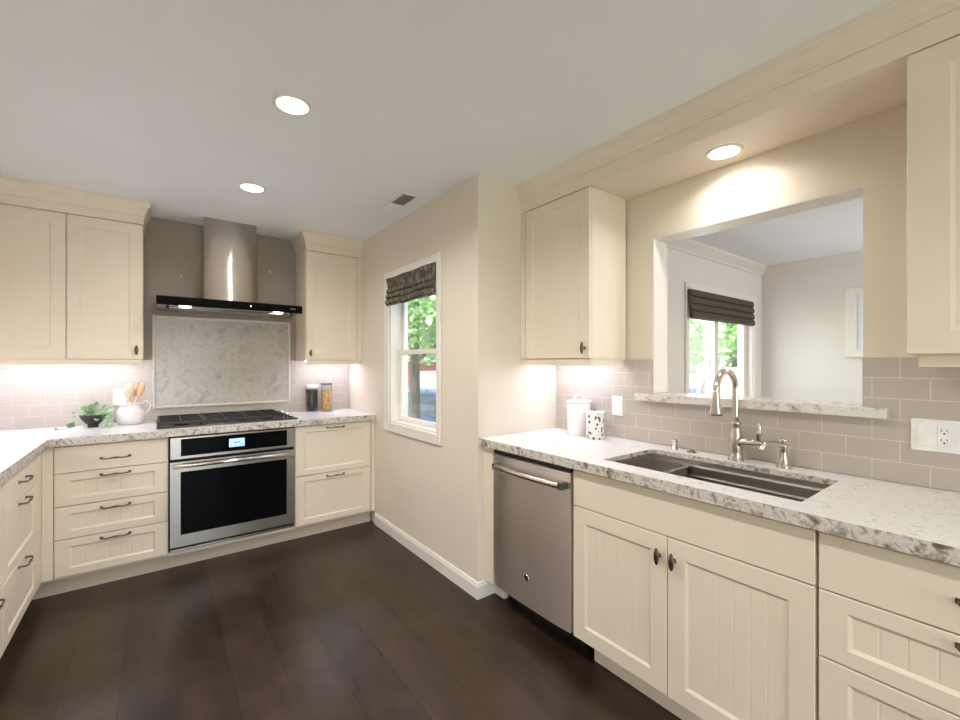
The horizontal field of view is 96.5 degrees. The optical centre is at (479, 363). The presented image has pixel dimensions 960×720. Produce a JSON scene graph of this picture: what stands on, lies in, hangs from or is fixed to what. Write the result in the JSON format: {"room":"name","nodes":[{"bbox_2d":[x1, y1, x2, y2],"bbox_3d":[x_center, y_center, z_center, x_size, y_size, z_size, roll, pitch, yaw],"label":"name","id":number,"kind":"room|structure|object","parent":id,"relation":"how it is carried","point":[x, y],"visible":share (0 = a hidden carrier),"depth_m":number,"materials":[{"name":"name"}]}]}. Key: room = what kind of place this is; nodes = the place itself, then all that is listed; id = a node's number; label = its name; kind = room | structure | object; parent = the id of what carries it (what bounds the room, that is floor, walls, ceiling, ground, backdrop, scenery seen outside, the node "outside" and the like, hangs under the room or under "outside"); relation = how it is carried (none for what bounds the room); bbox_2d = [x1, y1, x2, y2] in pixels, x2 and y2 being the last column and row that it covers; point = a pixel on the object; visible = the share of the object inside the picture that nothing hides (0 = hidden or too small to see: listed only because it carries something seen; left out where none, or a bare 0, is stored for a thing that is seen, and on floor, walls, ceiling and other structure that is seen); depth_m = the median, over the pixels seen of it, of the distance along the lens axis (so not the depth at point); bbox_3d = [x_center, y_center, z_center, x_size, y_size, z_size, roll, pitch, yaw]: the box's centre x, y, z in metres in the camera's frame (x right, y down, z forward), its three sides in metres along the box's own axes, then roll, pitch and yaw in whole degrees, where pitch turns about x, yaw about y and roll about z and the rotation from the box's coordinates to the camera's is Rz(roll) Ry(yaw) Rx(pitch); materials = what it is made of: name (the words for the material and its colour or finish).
{"room":"kitchen","nodes":[
{"label":"kitchen","id":0,"kind":"room"},
{"bbox_2d":[0,408,345,565],"bbox_3d":[-2.340,0.128,3.377,2.901,2.435,0.150,0,0,-37],"label":"wall","id":1,"kind":"structure","parent":0,"point":[344,408],"depth_m":2.85,"materials":[{"name":"beige paint"}]},
{"bbox_2d":[0,176,150,363],"bbox_3d":[-2.658,-0.542,2.803,0.798,1.094,0.361,0,0,-37],"label":"upper cabinet","id":2,"kind":"object","parent":1,"relation":"attached to","point":[72,260],"visible":1,"depth_m":2.69,"materials":[{"name":"beige paint"}]},
{"bbox_2d":[0,360,348,429],"bbox_3d":[-2.292,0.200,3.313,2.599,0.452,0.010,0,0,-37],"label":"tile backsplash","id":3,"kind":"structure","parent":1,"relation":"attached to","point":[31,395],"depth_m":2.98,"materials":[{"name":"beige tile"}]},
{"bbox_2d":[113,389,126,404],"bbox_3d":[-2.588,0.239,3.077,0.077,0.116,0.009,0,0,-37],"label":"wall outlet","id":4,"kind":"object","parent":3,"relation":"attached to","point":[118,396],"visible":0.77,"depth_m":3.07,"materials":[{"name":"white plastic"}]},
{"bbox_2d":[117,392,123,401],"bbox_3d":[-2.584,0.239,3.076,0.034,0.072,0.003,0,0,-37],"label":"receptacle","id":5,"kind":"object","parent":4,"relation":"attached to","point":[120,396],"depth_m":3.08,"materials":[{"name":"white plastic"}]},
{"bbox_2d":[144,217,295,360],"bbox_3d":[-2.061,-0.558,3.487,1.061,1.062,0.010,0,0,-37],"label":"wall panel","id":6,"kind":"object","parent":1,"relation":"attached to","point":[172,249],"visible":0.5,"depth_m":3.33,"materials":[{"name":"beige paint"}]},
{"bbox_2d":[152,315,289,408],"bbox_3d":[-2.055,-0.012,3.476,0.967,0.702,0.016,0,0,-37],"label":"marble panel","id":7,"kind":"object","parent":1,"relation":"attached to","point":[197,361],"visible":1,"depth_m":3.44,"materials":[{"name":"grey stone"}]},
{"bbox_2d":[156,217,301,317],"bbox_3d":[-1.911,-0.729,3.288,0.918,0.718,0.488,0,0,-37],"label":"range hood","id":8,"kind":"object","parent":1,"relation":"attached to","point":[229,274],"visible":1,"depth_m":3.25,"materials":[{"name":"metal"}]},
{"bbox_2d":[291,230,363,363],"bbox_3d":[-1.351,-0.542,3.791,0.521,1.094,0.361,0,0,-37],"label":"upper cabinet","id":9,"kind":"object","parent":1,"relation":"attached to","point":[328,267],"visible":1,"depth_m":3.68,"materials":[{"name":"beige paint"}]},
{"bbox_2d":[0,520,681,719],"bbox_3d":[1.492,1.405,1.649,6.930,0.120,7.530,0,0,-37],"label":"floor","id":10,"kind":"structure","parent":0,"point":[349,622],"depth_m":2.01,"materials":[{"name":"brown wood"}]},
{"bbox_2d":[0,482,4,658],"bbox_3d":[-1.965,0.908,1.277,0.636,0.874,0.907,0,0,-37],"label":"base cabinet","id":11,"kind":"object","parent":10,"relation":"on","point":[2,601],"visible":1,"depth_m":1.79,"materials":[{"name":"beige paint"}]},
{"bbox_2d":[0,408,375,483],"bbox_3d":[-1.604,0.448,2.403,2.599,0.042,2.268,0,0,-37],"label":"countertop","id":12,"kind":"structure","parent":11,"relation":"on","point":[18,447],"depth_m":2.70,"materials":[{"name":"stone"}]},
{"bbox_2d":[54,402,114,429],"bbox_3d":[-2.613,0.342,2.856,0.288,0.171,0.179,0,0,-29],"label":"ivy","id":13,"kind":"object","parent":12,"relation":"on","point":[91,418],"visible":1,"depth_m":2.86,"materials":[{"name":"green plant"}]},
{"bbox_2d":[79,413,106,427],"bbox_3d":[-2.604,0.385,2.883,0.142,0.084,0.142,0,0,-37],"label":"bowl","id":14,"kind":"object","parent":12,"relation":"on","point":[92,420],"depth_m":2.85,"materials":[{"name":"black ceramic"}]},
{"bbox_2d":[114,400,150,424],"bbox_3d":[-2.476,0.346,3.031,0.174,0.162,0.170,0,0,8],"label":"pitcher","id":15,"kind":"object","parent":12,"relation":"on","point":[125,414],"visible":0.98,"depth_m":2.98,"materials":[{"name":"white ceramic"}]},
{"bbox_2d":[123,383,133,403],"bbox_3d":[-2.482,0.278,3.019,0.066,0.276,0.034,0,0,7],"label":"wooden spoon","id":16,"kind":"object","parent":15,"relation":"in","point":[128,390],"visible":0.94,"depth_m":3.02,"materials":[{"name":"brown wood"}]},
{"bbox_2d":[131,383,137,403],"bbox_3d":[-2.476,0.278,3.050,0.065,0.276,0.016,0,0,-37],"label":"wooden spatula","id":17,"kind":"object","parent":15,"relation":"in","point":[136,384],"visible":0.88,"depth_m":3.06,"materials":[{"name":"brown wood"}]},
{"bbox_2d":[135,382,144,402],"bbox_3d":[-2.434,0.274,3.036,0.095,0.284,0.016,0,0,-37],"label":"wooden spoon","id":18,"kind":"object","parent":15,"relation":"in","point":[141,388],"visible":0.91,"depth_m":3.04,"materials":[{"name":"brown wood"}]},
{"bbox_2d":[156,409,297,429],"bbox_3d":[-1.899,0.407,3.234,0.872,0.040,0.520,0,0,-37],"label":"gas cooktop","id":19,"kind":"object","parent":12,"relation":"in","point":[234,417],"visible":1,"depth_m":3.13,"materials":[{"name":"metal"}]},
{"bbox_2d":[305,384,317,410],"bbox_3d":[-1.502,0.307,3.823,0.108,0.240,0.108,0,0,-37],"label":"storage jar","id":20,"kind":"object","parent":12,"relation":"on","point":[311,395],"visible":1,"depth_m":3.78,"materials":[{"name":"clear glass"}]},
{"bbox_2d":[321,383,331,409],"bbox_3d":[-1.385,0.299,3.861,0.100,0.255,0.100,0,0,-37],"label":"storage jar","id":21,"kind":"object","parent":12,"relation":"on","point":[326,395],"visible":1,"depth_m":3.82,"materials":[{"name":"clear glass"}]},
{"bbox_2d":[2,453,40,651],"bbox_3d":[-2.488,0.908,1.968,0.636,0.874,0.817,0,0,-37],"label":"base cabinet","id":22,"kind":"object","parent":10,"relation":"on","point":[22,489],"visible":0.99,"depth_m":2.06,"materials":[{"name":"beige paint"}]},
{"bbox_2d":[32,437,167,599],"bbox_3d":[-2.435,0.908,2.788,0.645,0.874,0.636,0,0,-37],"label":"base cabinet","id":23,"kind":"object","parent":10,"relation":"on","point":[105,504],"visible":1,"depth_m":2.58,"materials":[{"name":"beige paint"}]},
{"bbox_2d":[168,437,294,567],"bbox_3d":[-1.881,0.908,3.229,0.769,0.874,0.600,0,0,-37],"label":"base cabinet","id":24,"kind":"object","parent":10,"relation":"on","point":[205,552],"visible":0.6,"depth_m":2.99,"materials":[{"name":"paint"}]},
{"bbox_2d":[169,427,294,552],"bbox_3d":[-1.844,0.848,3.180,0.754,0.741,0.624,0,0,-37],"label":"wall oven","id":25,"kind":"object","parent":24,"relation":"in","point":[225,486],"visible":0.98,"depth_m":2.95,"materials":[{"name":"metal"}]},
{"bbox_2d":[292,420,374,538],"bbox_3d":[-1.309,0.908,3.639,0.638,0.874,0.636,0,0,-37],"label":"base cabinet","id":26,"kind":"object","parent":10,"relation":"on","point":[335,462],"visible":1,"depth_m":3.41,"materials":[{"name":"beige paint"}]},
{"bbox_2d":[483,446,507,598],"bbox_3d":[0.292,0.908,2.622,0.611,0.874,0.095,0,0,-37],"label":"end panel","id":27,"kind":"object","parent":10,"relation":"on","point":[488,453],"visible":0.21,"depth_m":2.44,"materials":[{"name":"beige paint"}]},
{"bbox_2d":[492,449,588,649],"bbox_3d":[0.455,0.911,2.329,0.664,0.868,0.566,0,0,-37],"label":"dishwasher","id":28,"kind":"object","parent":10,"relation":"on","point":[534,499],"visible":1,"depth_m":2.11,"materials":[{"name":"silver metal"}]},
{"bbox_2d":[574,469,819,719],"bbox_3d":[0.919,0.908,1.757,0.632,0.874,0.898,0,0,-37],"label":"base cabinet","id":29,"kind":"object","parent":10,"relation":"on","point":[708,611],"visible":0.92,"depth_m":1.50,"materials":[{"name":"beige paint"}]},
{"bbox_2d":[479,428,959,566],"bbox_3d":[1.012,0.448,1.645,0.639,0.042,2.523,0,0,-37],"label":"countertop","id":30,"kind":"structure","parent":29,"relation":"on","point":[924,522],"depth_m":1.40,"materials":[{"name":"stone"}]},
{"bbox_2d":[566,394,591,435],"bbox_3d":[0.599,0.305,2.590,0.151,0.243,0.151,0,0,-37],"label":"canister","id":31,"kind":"object","parent":30,"relation":"on","point":[576,408],"visible":0.95,"depth_m":2.53,"materials":[{"name":"white ceramic"}]},
{"bbox_2d":[585,407,604,439],"bbox_3d":[0.658,0.337,2.454,0.108,0.180,0.108,0,0,-37],"label":"canister","id":32,"kind":"object","parent":30,"relation":"on","point":[594,419],"visible":1,"depth_m":2.41,"materials":[{"name":"white ceramic"}]},
{"bbox_2d":[671,439,677,449],"bbox_3d":[0.969,0.402,2.131,0.035,0.051,0.035,0,0,-37],"label":"switch","id":33,"kind":"object","parent":30,"relation":"on","point":[674,442],"visible":1,"depth_m":2.12,"materials":[{"name":"silver metal"}]},
{"bbox_2d":[615,453,830,501],"bbox_3d":[0.929,0.569,1.734,0.395,0.243,0.733,0,0,-37],"label":"sink","id":34,"kind":"object","parent":30,"relation":"in","point":[799,490],"visible":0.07,"depth_m":1.79,"materials":[{"name":"metal"}]},
{"bbox_2d":[627,457,694,476],"bbox_3d":[0.774,0.499,1.938,0.385,0.064,0.207,0,0,-37],"label":"tray","id":35,"kind":"object","parent":34,"relation":"on","point":[657,464],"visible":0.39,"depth_m":2.04,"materials":[{"name":"metal"}]},
{"bbox_2d":[709,368,762,461],"bbox_3d":[1.084,0.224,1.805,0.246,0.406,0.147,0,0,-37],"label":"faucet","id":36,"kind":"object","parent":30,"relation":"on","point":[737,442],"visible":0.98,"depth_m":1.86,"materials":[{"name":"silver metal"}]},
{"bbox_2d":[758,438,791,468],"bbox_3d":[1.205,0.366,1.744,0.133,0.121,0.052,0,0,-14],"label":"soap dispenser","id":37,"kind":"object","parent":30,"relation":"on","point":[783,462],"visible":1,"depth_m":1.74,"materials":[{"name":"silver metal"}]},
{"bbox_2d":[819,531,959,719],"bbox_3d":[1.382,0.908,1.142,0.636,0.874,0.634,0,0,-37],"label":"base cabinet","id":38,"kind":"object","parent":10,"relation":"on","point":[889,619],"visible":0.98,"depth_m":1.11,"materials":[{"name":"beige paint"}]},
{"bbox_2d":[349,174,497,581],"bbox_3d":[-0.575,0.128,3.323,0.150,2.435,2.066,0,0,-37],"label":"wall","id":39,"kind":"structure","parent":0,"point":[433,493],"depth_m":2.70,"materials":[{"name":"beige paint"}]},
{"bbox_2d":[385,259,435,305],"bbox_3d":[-0.514,-0.559,3.063,0.047,0.236,0.710,0,0,-37],"label":"roman shade","id":40,"kind":"object","parent":39,"relation":"attached to","point":[419,281],"visible":1,"depth_m":3.01,"materials":[{"name":"brown fabric"}]},
{"bbox_2d":[384,252,441,445],"bbox_3d":[-0.449,-0.095,3.144,0.166,1.250,0.853,0,0,-37],"label":"window","id":41,"kind":"structure","parent":39,"relation":"attached to","point":[396,419],"depth_m":3.37,"materials":[{"name":"white paint"}]},
{"bbox_2d":[374,513,494,599],"bbox_3d":[-0.401,1.299,3.051,0.128,0.092,1.450,0,0,-37],"label":"baseboard","id":42,"kind":"structure","parent":39,"relation":"attached to","point":[478,590],"depth_m":2.77,"materials":[{"name":"white paint"}]},
{"bbox_2d":[0,0,889,265],"bbox_3d":[1.492,-1.165,1.649,6.930,0.150,7.530,0,0,-37],"label":"ceiling","id":43,"kind":"structure","parent":0,"point":[168,105],"depth_m":1.72,"materials":[{"name":"white paint"}]},
{"bbox_2d":[238,182,265,192],"bbox_3d":[-1.411,-1.087,2.651,0.154,0.006,0.154,0,0,-37],"label":"recessed light","id":44,"kind":"object","parent":43,"relation":"in","point":[250,187],"visible":1,"depth_m":2.64,"materials":[{"name":"white paint"}]},
{"bbox_2d":[272,94,311,115],"bbox_3d":[-0.790,-1.087,1.804,0.154,0.006,0.154,0,0,-37],"label":"recessed light","id":45,"kind":"object","parent":43,"relation":"in","point":[290,104],"visible":1,"depth_m":1.79,"materials":[{"name":"white paint"}]},
{"bbox_2d":[381,192,418,211],"bbox_3d":[-0.545,-1.086,2.887,0.114,0.006,0.337,0,0,-37],"label":"ceiling vent","id":46,"kind":"object","parent":43,"relation":"in","point":[403,199],"visible":1,"depth_m":2.87,"materials":[{"name":"grey metal"}]},
{"bbox_2d":[391,194,413,204],"bbox_3d":[-0.508,-1.088,2.838,0.090,0.004,0.190,0,0,-37],"label":"grille","id":47,"kind":"object","parent":46,"relation":"attached to","point":[402,199],"depth_m":2.83,"materials":[{"name":"grey metal"}]},
{"bbox_2d":[498,180,761,434],"bbox_3d":[1.676,0.128,3.811,4.029,2.435,0.150,0,0,-37],"label":"wall","id":48,"kind":"structure","parent":0,"point":[526,393],"depth_m":2.71,"materials":[{"name":"beige paint"}]},
{"bbox_2d":[685,281,755,396],"bbox_3d":[2.406,-0.090,4.354,1.540,1.290,0.166,0,0,-37],"label":"window","id":49,"kind":"structure","parent":48,"relation":"in","point":[746,335],"depth_m":4.72,"materials":[{"name":"white paint"}]},
{"bbox_2d":[687,287,754,325],"bbox_3d":[2.410,-0.543,4.219,1.345,0.280,0.052,0,0,-37],"label":"roman shade","id":50,"kind":"object","parent":49,"relation":"attached to","point":[706,305],"visible":1,"depth_m":4.13,"materials":[{"name":"brown fabric"}]},
{"bbox_2d":[521,8,959,213],"bbox_3d":[1.940,-1.009,0.692,0.330,0.162,5.164,0,0,-37],"label":"soffit","id":51,"kind":"structure","parent":0,"point":[872,80],"depth_m":1.64,"materials":[{"name":"beige paint"}]},
{"bbox_2d":[705,143,743,160],"bbox_3d":[1.069,-0.925,1.877,0.148,0.006,0.148,0,0,-37],"label":"recessed light","id":52,"kind":"object","parent":51,"relation":"attached to","point":[722,152],"visible":1,"depth_m":1.87,"materials":[{"name":"white paint"}]},
{"bbox_2d":[515,0,959,201],"bbox_3d":[1.792,-1.045,0.580,0.042,0.090,5.164,0,0,-37],"label":"trim","id":53,"kind":"structure","parent":51,"relation":"attached to","point":[892,18],"depth_m":1.57,"materials":[{"name":"beige paint"}]},
{"bbox_2d":[560,103,959,492],"bbox_3d":[2.123,0.128,0.831,0.130,2.435,5.164,0,0,-37],"label":"wall","id":54,"kind":"structure","parent":0,"point":[869,152],"depth_m":1.72,"materials":[{"name":"beige paint"}]},
{"bbox_2d":[521,187,625,365],"bbox_3d":[0.526,-0.459,2.526,0.350,0.937,0.528,0,0,-37],"label":"upper cabinet","id":55,"kind":"object","parent":54,"relation":"attached to","point":[573,246],"visible":1,"depth_m":2.36,"materials":[{"name":"beige paint"}]},
{"bbox_2d":[652,186,862,393],"bbox_3d":[1.240,-0.256,2.001,0.137,0.833,0.862,0,0,-37],"label":"trim","id":56,"kind":"structure","parent":54,"relation":"attached to","point":[659,245],"depth_m":2.30,"materials":[{"name":"white paint"}]},
{"bbox_2d":[556,357,959,491],"bbox_3d":[1.272,0.202,1.841,0.010,0.448,2.523,0,0,-37],"label":"tile backsplash","id":57,"kind":"structure","parent":54,"relation":"attached to","point":[875,448],"depth_m":1.71,"materials":[{"name":"beige tile"}]},
{"bbox_2d":[612,396,622,415],"bbox_3d":[0.789,0.243,2.463,0.011,0.112,0.071,0,0,-37],"label":"light switch","id":58,"kind":"object","parent":57,"relation":"attached to","point":[617,401],"visible":1,"depth_m":2.45,"materials":[{"name":"white plastic"}]},
{"bbox_2d":[911,418,959,454],"bbox_3d":[1.547,0.246,1.457,0.013,0.110,0.116,0,0,-37],"label":"wall outlet","id":59,"kind":"object","parent":57,"relation":"attached to","point":[942,436],"visible":1,"depth_m":1.46,"materials":[{"name":"white plastic"}]},
{"bbox_2d":[937,427,951,446],"bbox_3d":[1.560,0.246,1.438,0.003,0.066,0.033,0,0,-37],"label":"receptacle","id":60,"kind":"object","parent":59,"relation":"attached to","point":[944,434],"depth_m":1.44,"materials":[{"name":"white plastic"}]},
{"bbox_2d":[634,392,888,418],"bbox_3d":[1.228,0.179,1.991,0.210,0.036,1.009,0,0,-37],"label":"stone sill","id":61,"kind":"structure","parent":54,"relation":"on","point":[791,405],"depth_m":1.81,"materials":[{"name":"white stone"}]},
{"bbox_2d":[668,239,862,275],"bbox_3d":[3.470,-1.042,1.844,3.240,0.095,5.154,0,0,-37],"label":"trim","id":62,"kind":"structure","parent":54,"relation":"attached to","point":[689,246],"depth_m":4.31,"materials":[{"name":"paint"}]},
{"bbox_2d":[907,35,959,366],"bbox_3d":[1.655,-0.459,1.060,0.318,0.937,0.815,0,0,-37],"label":"upper cabinet","id":63,"kind":"object","parent":54,"relation":"attached to","point":[933,73],"visible":1,"depth_m":1.24,"materials":[{"name":"beige paint"}]},
{"bbox_2d":[762,262,862,402],"bbox_3d":[4.868,0.128,2.806,0.150,2.435,5.304,0,0,-37],"label":"wall","id":64,"kind":"structure","parent":0,"point":[804,311],"depth_m":4.53,"materials":[{"name":"paint"}]},
{"bbox_2d":[844,287,862,356],"bbox_3d":[3.819,-0.404,4.030,0.044,0.682,0.600,0,0,-37],"label":"window","id":65,"kind":"structure","parent":64,"relation":"in","point":[854,296],"depth_m":4.21,"materials":[{"name":"white paint"}]},
{"bbox_2d":[856,295,862,349],"bbox_3d":[3.832,-0.403,4.039,0.010,0.535,0.430,0,0,-37],"label":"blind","id":66,"kind":"object","parent":65,"relation":"attached to","point":[859,298],"depth_m":4.19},
{"label":"outside","id":67,"kind":"structure","parent":0,"visible":0},
{"bbox_2d":[689,374,696,385],"bbox_3d":[5.831,2.245,42.024,120.000,0.200,120.000,0,0,-37],"label":"ground","id":68,"kind":"structure","parent":67,"point":[692,377],"depth_m":57.75,"materials":[{"name":"white"}]},
{"bbox_2d":[408,295,435,418],"bbox_3d":[-1.250,-0.020,8.070,3.742,4.452,4.313,0,0,-5],"label":"tree","id":69,"kind":"object","parent":68,"relation":"on","point":[421,311],"visible":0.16,"depth_m":7.95,"materials":[{"name":"green plant"}]},
{"bbox_2d":[408,388,435,422],"bbox_3d":[-1.075,1.405,11.500,1.840,1.440,4.300,0,0,25],"label":"car","id":70,"kind":"object","parent":68,"relation":"on","point":[427,396],"visible":0.04,"depth_m":10.02,"materials":[{"name":"blue paint"}]},
{"bbox_2d":[408,355,435,388],"bbox_3d":[-4.271,0.445,28.976,6.600,3.400,6.300,0,0,-37],"label":"house","id":71,"kind":"structure","parent":68,"relation":"on","point":[427,373],"depth_m":26.25,"materials":[{"name":"red"}]},
{"bbox_2d":[408,315,435,365],"bbox_3d":[-3.919,-0.832,21.020,6.694,6.054,4.988,0,0,-37],"label":"tree","id":72,"kind":"object","parent":68,"relation":"on","point":[426,344],"visible":0.02,"depth_m":21.13,"materials":[{"name":"green plant"}]},
{"bbox_2d":[689,386,696,393],"bbox_3d":[6.164,1.405,13.000,1.840,1.440,4.300,0,0,23],"label":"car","id":73,"kind":"object","parent":68,"relation":"on","point":[692,389],"visible":0.02,"depth_m":11.85,"materials":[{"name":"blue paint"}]},
{"bbox_2d":[689,350,729,366],"bbox_3d":[9.992,-0.928,22.091,10.123,6.246,5.936,0,0,-2],"label":"tree","id":74,"kind":"object","parent":68,"relation":"on","point":[698,350],"visible":0.02,"depth_m":21.99,"materials":[{"name":"green plant"}]},
{"bbox_2d":[689,316,737,393],"bbox_3d":[4.644,0.118,9.861,3.564,4.220,4.394,0,0,-37],"label":"tree","id":75,"kind":"object","parent":68,"relation":"on","point":[697,327],"visible":0.22,"depth_m":8.76,"materials":[{"name":"green plant"}]},
{"bbox_2d":[689,323,737,372],"bbox_3d":[9.575,-0.296,16.081,7.506,4.983,4.550,0,0,-3],"label":"tree","id":76,"kind":"object","parent":68,"relation":"on","point":[726,359],"visible":0.02,"depth_m":15.85,"materials":[{"name":"green plant"}]},
{"bbox_2d":[697,363,737,395],"bbox_3d":[6.221,1.065,10.400,1.681,2.160,0.120,0,0,31],"label":"fence","id":77,"kind":"object","parent":68,"relation":"on","point":[726,385],"visible":0.16,"depth_m":10.51,"materials":[{"name":"white paint"}]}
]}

